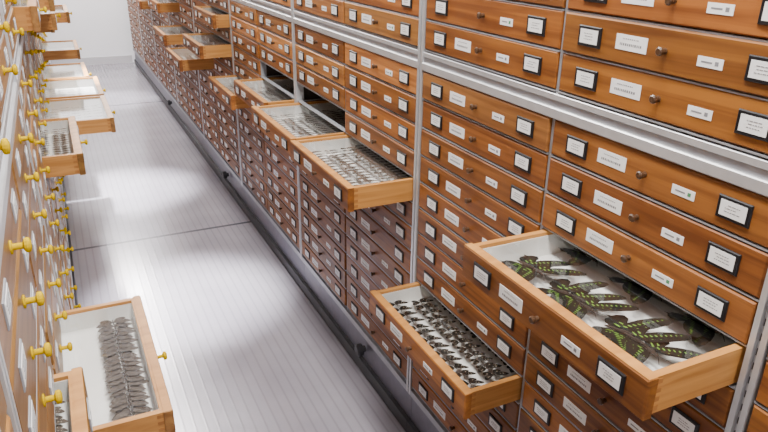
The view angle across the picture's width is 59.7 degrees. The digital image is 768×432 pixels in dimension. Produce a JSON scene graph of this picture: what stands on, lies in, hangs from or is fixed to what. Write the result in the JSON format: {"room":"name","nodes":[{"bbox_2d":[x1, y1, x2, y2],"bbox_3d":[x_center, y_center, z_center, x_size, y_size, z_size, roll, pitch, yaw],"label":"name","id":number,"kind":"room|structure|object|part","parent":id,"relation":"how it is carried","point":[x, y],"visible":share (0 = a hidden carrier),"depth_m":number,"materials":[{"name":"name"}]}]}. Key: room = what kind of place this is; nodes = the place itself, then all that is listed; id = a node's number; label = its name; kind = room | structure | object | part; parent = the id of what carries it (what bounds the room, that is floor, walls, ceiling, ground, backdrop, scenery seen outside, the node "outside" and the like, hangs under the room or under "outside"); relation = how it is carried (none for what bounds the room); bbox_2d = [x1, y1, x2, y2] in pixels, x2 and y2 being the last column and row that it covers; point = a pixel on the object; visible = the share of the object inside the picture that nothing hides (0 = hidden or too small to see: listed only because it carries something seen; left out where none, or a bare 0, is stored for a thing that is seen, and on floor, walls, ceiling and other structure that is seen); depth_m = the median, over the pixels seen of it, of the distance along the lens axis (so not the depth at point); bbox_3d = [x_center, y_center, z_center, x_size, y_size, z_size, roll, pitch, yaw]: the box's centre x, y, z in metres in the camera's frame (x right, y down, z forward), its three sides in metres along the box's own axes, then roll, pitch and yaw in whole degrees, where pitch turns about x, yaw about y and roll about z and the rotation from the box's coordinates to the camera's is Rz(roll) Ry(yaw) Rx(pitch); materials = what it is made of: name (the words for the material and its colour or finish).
{"room":"museum specimen storage","nodes":[
{"label":"museum specimen storage","id":0,"kind":"room"},
{"bbox_2d":[45,0,134,63],"bbox_3d":[-3.562,-3.113,7.703,2.180,2.800,0.100,-10,25,-24],"label":"wall","id":1,"kind":"structure","parent":0,"point":[101,28],"depth_m":8.07,"materials":[{"name":"paint"}]},
{"bbox_2d":[50,55,132,64],"bbox_3d":[-3.557,-1.891,8.164,0.920,0.090,0.012,-10,25,-24],"label":"baseboard","id":2,"kind":"structure","parent":1,"relation":"attached to","point":[125,58],"depth_m":8.19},
{"bbox_2d":[63,62,405,431],"bbox_3d":[-1.243,0.084,3.752,1.980,0.050,10.730,-10,25,-24],"label":"floor","id":3,"kind":"structure","parent":0,"point":[247,350],"depth_m":3.13,"materials":[{"name":"grey tile"}]},
{"bbox_2d":[0,380,13,431],"bbox_3d":[-0.326,0.560,0.159,0.506,1.888,1.052,-10,25,-24],"label":"tall cabinet","id":4,"kind":"object","parent":3,"relation":"on","point":[5,420],"visible":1,"depth_m":0.58,"materials":[{"name":"brown wood"}]},
{"bbox_2d":[37,33,47,63],"bbox_3d":[-2.573,-1.295,4.466,0.506,1.888,1.052,-10,25,-24],"label":"tall cabinet","id":5,"kind":"object","parent":3,"relation":"on","point":[39,39],"visible":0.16,"depth_m":4.45,"materials":[{"name":"brown wood"}]},
{"bbox_2d":[42,40,81,60],"bbox_3d":[-2.452,-1.208,4.882,0.454,0.069,0.497,-10,25,-24],"label":"drawer","id":6,"kind":"object","parent":5,"relation":"in","point":[64,49],"visible":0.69,"depth_m":4.76,"materials":[{"name":"brown wood"}]},
{"bbox_3d":[-2.467,-1.230,4.865,0.393,0.001,0.463,-10,25,-24],"label":"glass lid","id":7,"kind":"part","parent":6,"relation":"part of","materials":[{"name":"clear glass"}]},
{"bbox_2d":[55,4,71,22],"bbox_3d":[-2.263,-1.303,4.325,0.454,0.069,0.497,-10,25,-24],"label":"drawer","id":8,"kind":"object","parent":5,"relation":"in","point":[62,9],"visible":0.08,"depth_m":4.20,"materials":[{"name":"brown wood"}]},
{"bbox_3d":[-2.279,-1.325,4.308,0.393,0.001,0.463,-10,25,-24],"label":"glass lid","id":9,"kind":"part","parent":8,"relation":"part of","materials":[{"name":"clear glass"}]},
{"bbox_2d":[0,0,87,311],"bbox_3d":[-1.174,-0.191,1.905,0.618,1.888,1.052,-10,25,-24],"label":"tall cabinet","id":10,"kind":"object","parent":3,"relation":"on","point":[18,53],"depth_m":1.96,"materials":[{"name":"brown wood"}]},
{"bbox_3d":[-1.272,-0.631,1.980,0.393,0.001,0.463,-10,25,-24],"label":"glass lid","id":11,"kind":"part","parent":10,"relation":"part of","materials":[{"name":"clear glass"}]},
{"bbox_3d":[-1.257,-0.609,1.997,0.454,0.069,0.497,-10,25,-24],"label":"insect drawer","id":12,"kind":"part","parent":10,"relation":"part of","materials":[{"name":"brown wood"}]},
{"bbox_3d":[-1.214,-0.218,2.188,0.454,0.069,0.497,-10,25,-24],"label":"insect drawer","id":13,"kind":"part","parent":10,"relation":"part of","materials":[{"name":"brown wood"}]},
{"bbox_2d":[0,13,92,431],"bbox_3d":[-0.756,0.185,1.029,0.548,1.888,1.052,-10,25,-24],"label":"tall cabinet","id":14,"kind":"object","parent":3,"relation":"on","point":[31,347],"depth_m":1.00,"materials":[{"name":"brown wood"}]},
{"bbox_3d":[-0.609,0.416,0.906,0.454,0.069,0.497,-10,25,-24],"label":"insect drawer","id":15,"kind":"part","parent":14,"relation":"part of","materials":[{"name":"brown wood"}]},
{"bbox_2d":[60,295,175,431],"bbox_3d":[-0.703,0.354,1.445,0.454,0.069,0.497,-10,25,-24],"label":"drawer","id":16,"kind":"object","parent":14,"relation":"in","point":[112,342],"visible":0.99,"depth_m":1.50,"materials":[{"name":"brown wood"}]},
{"bbox_2d":[24,0,77,308],"bbox_3d":[-1.626,-0.561,2.765,0.614,1.888,1.052,-10,25,-24],"label":"tall cabinet","id":17,"kind":"object","parent":3,"relation":"on","point":[34,64],"depth_m":2.80,"materials":[{"name":"brown wood"}]},
{"bbox_3d":[-1.442,-0.806,2.457,0.454,0.069,0.497,-10,25,-24],"label":"insect drawer","id":18,"kind":"part","parent":17,"relation":"part of","materials":[{"name":"brown wood"}]},
{"bbox_3d":[-1.663,-0.871,2.928,0.454,0.069,0.497,-10,25,-24],"label":"insect drawer","id":19,"kind":"part","parent":17,"relation":"part of","materials":[{"name":"brown wood"}]},
{"bbox_2d":[45,95,115,134],"bbox_3d":[-1.517,-0.473,3.176,0.454,0.069,0.497,-10,25,-24],"label":"drawer","id":20,"kind":"object","parent":17,"relation":"in","point":[93,114],"visible":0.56,"depth_m":3.30,"materials":[{"name":"brown wood"}]},
{"bbox_2d":[33,18,68,223],"bbox_3d":[-2.080,-0.931,3.624,0.604,1.888,1.052,-10,25,-24],"label":"tall cabinet","id":21,"kind":"object","parent":3,"relation":"on","point":[36,41],"depth_m":3.60,"materials":[{"name":"brown wood"}]},
{"bbox_3d":[-1.903,-0.988,3.394,0.454,0.069,0.497,-10,25,-24],"label":"insect drawer","id":22,"kind":"part","parent":21,"relation":"part of","materials":[{"name":"brown wood"}]},
{"bbox_2d":[43,62,91,79],"bbox_3d":[-2.002,-0.837,4.021,0.454,0.069,0.497,-10,25,-24],"label":"drawer","id":23,"kind":"object","parent":21,"relation":"in","point":[66,70],"visible":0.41,"depth_m":4.21,"materials":[{"name":"brown wood"}]},
{"bbox_3d":[-2.018,-0.859,4.004,0.393,0.001,0.463,-10,25,-24],"label":"glass lid","id":24,"kind":"part","parent":23,"relation":"part of","materials":[{"name":"clear glass"}]},
{"bbox_2d":[44,76,105,99],"bbox_3d":[-1.746,-0.662,3.615,0.454,0.069,0.497,-10,25,-24],"label":"drawer","id":25,"kind":"object","parent":21,"relation":"in","point":[83,86],"visible":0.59,"depth_m":3.78,"materials":[{"name":"brown wood"}]},
{"bbox_2d":[127,0,146,78],"bbox_3d":[-2.618,-2.590,7.533,0.498,1.888,1.052,-10,25,-24],"label":"tall cabinet","id":26,"kind":"object","parent":3,"relation":"on","point":[133,10],"visible":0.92,"depth_m":7.59,"materials":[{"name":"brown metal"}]},
{"bbox_2d":[138,8,161,99],"bbox_3d":[-2.169,-2.219,6.672,0.498,1.888,1.052,-10,25,-24],"label":"tall cabinet","id":27,"kind":"object","parent":3,"relation":"on","point":[145,17],"visible":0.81,"depth_m":6.72,"materials":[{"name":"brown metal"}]},
{"bbox_2d":[133,0,180,125],"bbox_3d":[-1.786,-1.837,5.781,0.645,1.888,1.052,-10,25,-24],"label":"tall cabinet","id":28,"kind":"object","parent":3,"relation":"on","point":[166,69],"depth_m":5.87,"materials":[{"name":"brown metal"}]},
{"bbox_3d":[-1.989,-1.906,5.961,0.445,0.069,0.497,-10,25,-24],"label":"insect drawer","id":29,"kind":"part","parent":28,"relation":"part of","materials":[{"name":"brown wood"}]},
{"bbox_2d":[148,0,207,160],"bbox_3d":[-1.337,-1.466,4.919,0.645,1.888,1.052,-10,25,-24],"label":"tall cabinet","id":30,"kind":"object","parent":3,"relation":"on","point":[188,82],"depth_m":4.91,"materials":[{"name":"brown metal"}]},
{"bbox_3d":[-1.539,-1.606,5.069,0.445,0.069,0.497,-10,25,-24],"label":"insect drawer","id":31,"kind":"part","parent":30,"relation":"part of","materials":[{"name":"brown wood"}]},
{"bbox_3d":[-1.526,-1.632,5.064,0.393,0.001,0.463,-10,25,-24],"label":"glass lid","id":32,"kind":"part","parent":30,"relation":"part of","materials":[{"name":"clear glass"}]},
{"bbox_2d":[153,25,193,45],"bbox_3d":[-1.366,-1.275,4.687,0.445,0.069,0.497,-10,25,-24],"label":"drawer","id":33,"kind":"object","parent":30,"relation":"in","point":[167,35],"visible":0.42,"depth_m":4.55,"materials":[{"name":"brown wood"}]},
{"bbox_3d":[-1.354,-1.301,4.682,0.393,0.001,0.463,-10,25,-24],"label":"glass lid","id":34,"kind":"part","parent":33,"relation":"part of","materials":[{"name":"clear glass"}]},
{"bbox_2d":[192,0,245,212],"bbox_3d":[-0.860,-1.099,4.070,0.585,1.888,1.052,-10,25,-24],"label":"tall cabinet","id":35,"kind":"object","parent":3,"relation":"on","point":[221,123],"depth_m":4.03,"materials":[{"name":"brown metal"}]},
{"bbox_2d":[166,47,213,71],"bbox_3d":[-1.138,-1.015,4.277,0.445,0.069,0.497,-10,25,-24],"label":"drawer","id":36,"kind":"object","parent":35,"relation":"in","point":[182,58],"visible":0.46,"depth_m":4.06,"materials":[{"name":"brown wood"}]},
{"bbox_3d":[-1.126,-1.041,4.272,0.393,0.001,0.463,-10,25,-24],"label":"glass lid","id":37,"kind":"part","parent":36,"relation":"part of","materials":[{"name":"clear glass"}]},
{"bbox_2d":[182,33,231,58],"bbox_3d":[-0.888,-0.979,3.808,0.445,0.069,0.497,-10,25,-24],"label":"drawer","id":38,"kind":"object","parent":35,"relation":"in","point":[203,45],"visible":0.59,"depth_m":3.62,"materials":[{"name":"brown wood"}]},
{"bbox_3d":[-0.876,-1.006,3.803,0.393,0.001,0.463,-10,25,-24],"label":"glass lid","id":39,"kind":"part","parent":38,"relation":"part of","materials":[{"name":"clear glass"}]},
{"bbox_3d":[-0.814,-1.133,3.781,0.445,0.069,0.497,-10,25,-24],"label":"insect drawer","id":40,"kind":"part","parent":35,"relation":"part of","materials":[{"name":"brown wood"}]},
{"bbox_3d":[-0.802,-1.160,3.776,0.393,0.001,0.463,-10,25,-24],"label":"glass lid","id":41,"kind":"part","parent":35,"relation":"part of","materials":[{"name":"clear glass"}]},
{"bbox_2d":[222,171,228,178],"bbox_3d":[-0.994,-0.258,4.199,0.036,0.047,0.048,-10,25,-24],"label":"bumper cover","id":42,"kind":"object","parent":35,"relation":"attached to","point":[225,174],"visible":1,"depth_m":4.18,"materials":[{"name":"black rubber"}]},
{"bbox_2d":[208,0,321,292],"bbox_3d":[-0.435,-0.724,3.197,0.640,1.888,1.052,-10,25,-24],"label":"tall cabinet","id":43,"kind":"object","parent":3,"relation":"on","point":[263,33],"depth_m":3.16,"materials":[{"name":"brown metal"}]},
{"bbox_3d":[-0.639,-0.652,3.438,0.445,0.069,0.497,-10,25,-24],"label":"insect drawer","id":44,"kind":"part","parent":43,"relation":"part of","materials":[{"name":"brown wood"}]},
{"bbox_3d":[-0.404,-0.544,2.993,0.445,0.069,0.497,-10,25,-24],"label":"insect drawer","id":45,"kind":"part","parent":43,"relation":"part of","materials":[{"name":"brown wood"}]},
{"bbox_2d":[293,0,426,431],"bbox_3d":[0.078,-0.365,2.365,0.498,1.888,1.052,-10,25,-24],"label":"tall cabinet","id":46,"kind":"object","parent":3,"relation":"on","point":[365,58],"visible":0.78,"depth_m":2.21,"materials":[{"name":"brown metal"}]},
{"bbox_2d":[251,100,345,156],"bbox_3d":[-0.231,-0.345,2.528,0.445,0.069,0.497,-10,25,-24],"label":"drawer","id":47,"kind":"object","parent":46,"relation":"in","point":[282,123],"visible":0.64,"depth_m":2.59,"materials":[{"name":"brown wood"}]},
{"bbox_2d":[290,135,412,211],"bbox_3d":[-0.018,-0.162,2.103,0.445,0.069,0.497,-10,25,-24],"label":"drawer","id":48,"kind":"object","parent":46,"relation":"in","point":[351,173],"visible":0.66,"depth_m":2.05,"materials":[{"name":"brown wood"}]},
{"bbox_2d":[354,343,365,356],"bbox_3d":[-0.086,0.491,2.460,0.036,0.047,0.048,-10,25,-24],"label":"bumper cover","id":49,"kind":"object","parent":46,"relation":"attached to","point":[359,349],"visible":1,"depth_m":2.44,"materials":[{"name":"black rubber"}]},
{"bbox_2d":[370,0,767,431],"bbox_3d":[0.461,0.018,1.474,0.645,1.888,1.052,-10,25,-24],"label":"tall cabinet","id":50,"kind":"object","parent":3,"relation":"on","point":[633,133],"depth_m":1.24,"materials":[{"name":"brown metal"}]},
{"bbox_3d":[0.256,0.305,1.795,0.445,0.069,0.515,-10,25,-24],"label":"insect drawer","id":51,"kind":"part","parent":50,"relation":"part of","materials":[{"name":"brown wood"}]},
{"bbox_2d":[462,229,746,420],"bbox_3d":[0.446,0.140,1.208,0.445,0.069,0.479,-10,25,-24],"label":"drawer","id":52,"kind":"object","parent":50,"relation":"in","point":[645,351],"visible":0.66,"depth_m":1.11,"materials":[{"name":"brown wood"}]},
{"bbox_2d":[746,355,767,431],"bbox_3d":[0.977,0.377,0.642,0.498,1.888,1.052,-10,25,-24],"label":"tall cabinet","id":53,"kind":"object","parent":3,"relation":"on","point":[758,422],"visible":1,"depth_m":0.98,"materials":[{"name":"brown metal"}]},
{"bbox_3d":[0.983,0.376,0.645,0.484,1.888,1.052,-10,25,-24],"label":"frame","id":54,"kind":"part","parent":53,"relation":"part of","materials":[{"name":"orange wood"}]}
]}

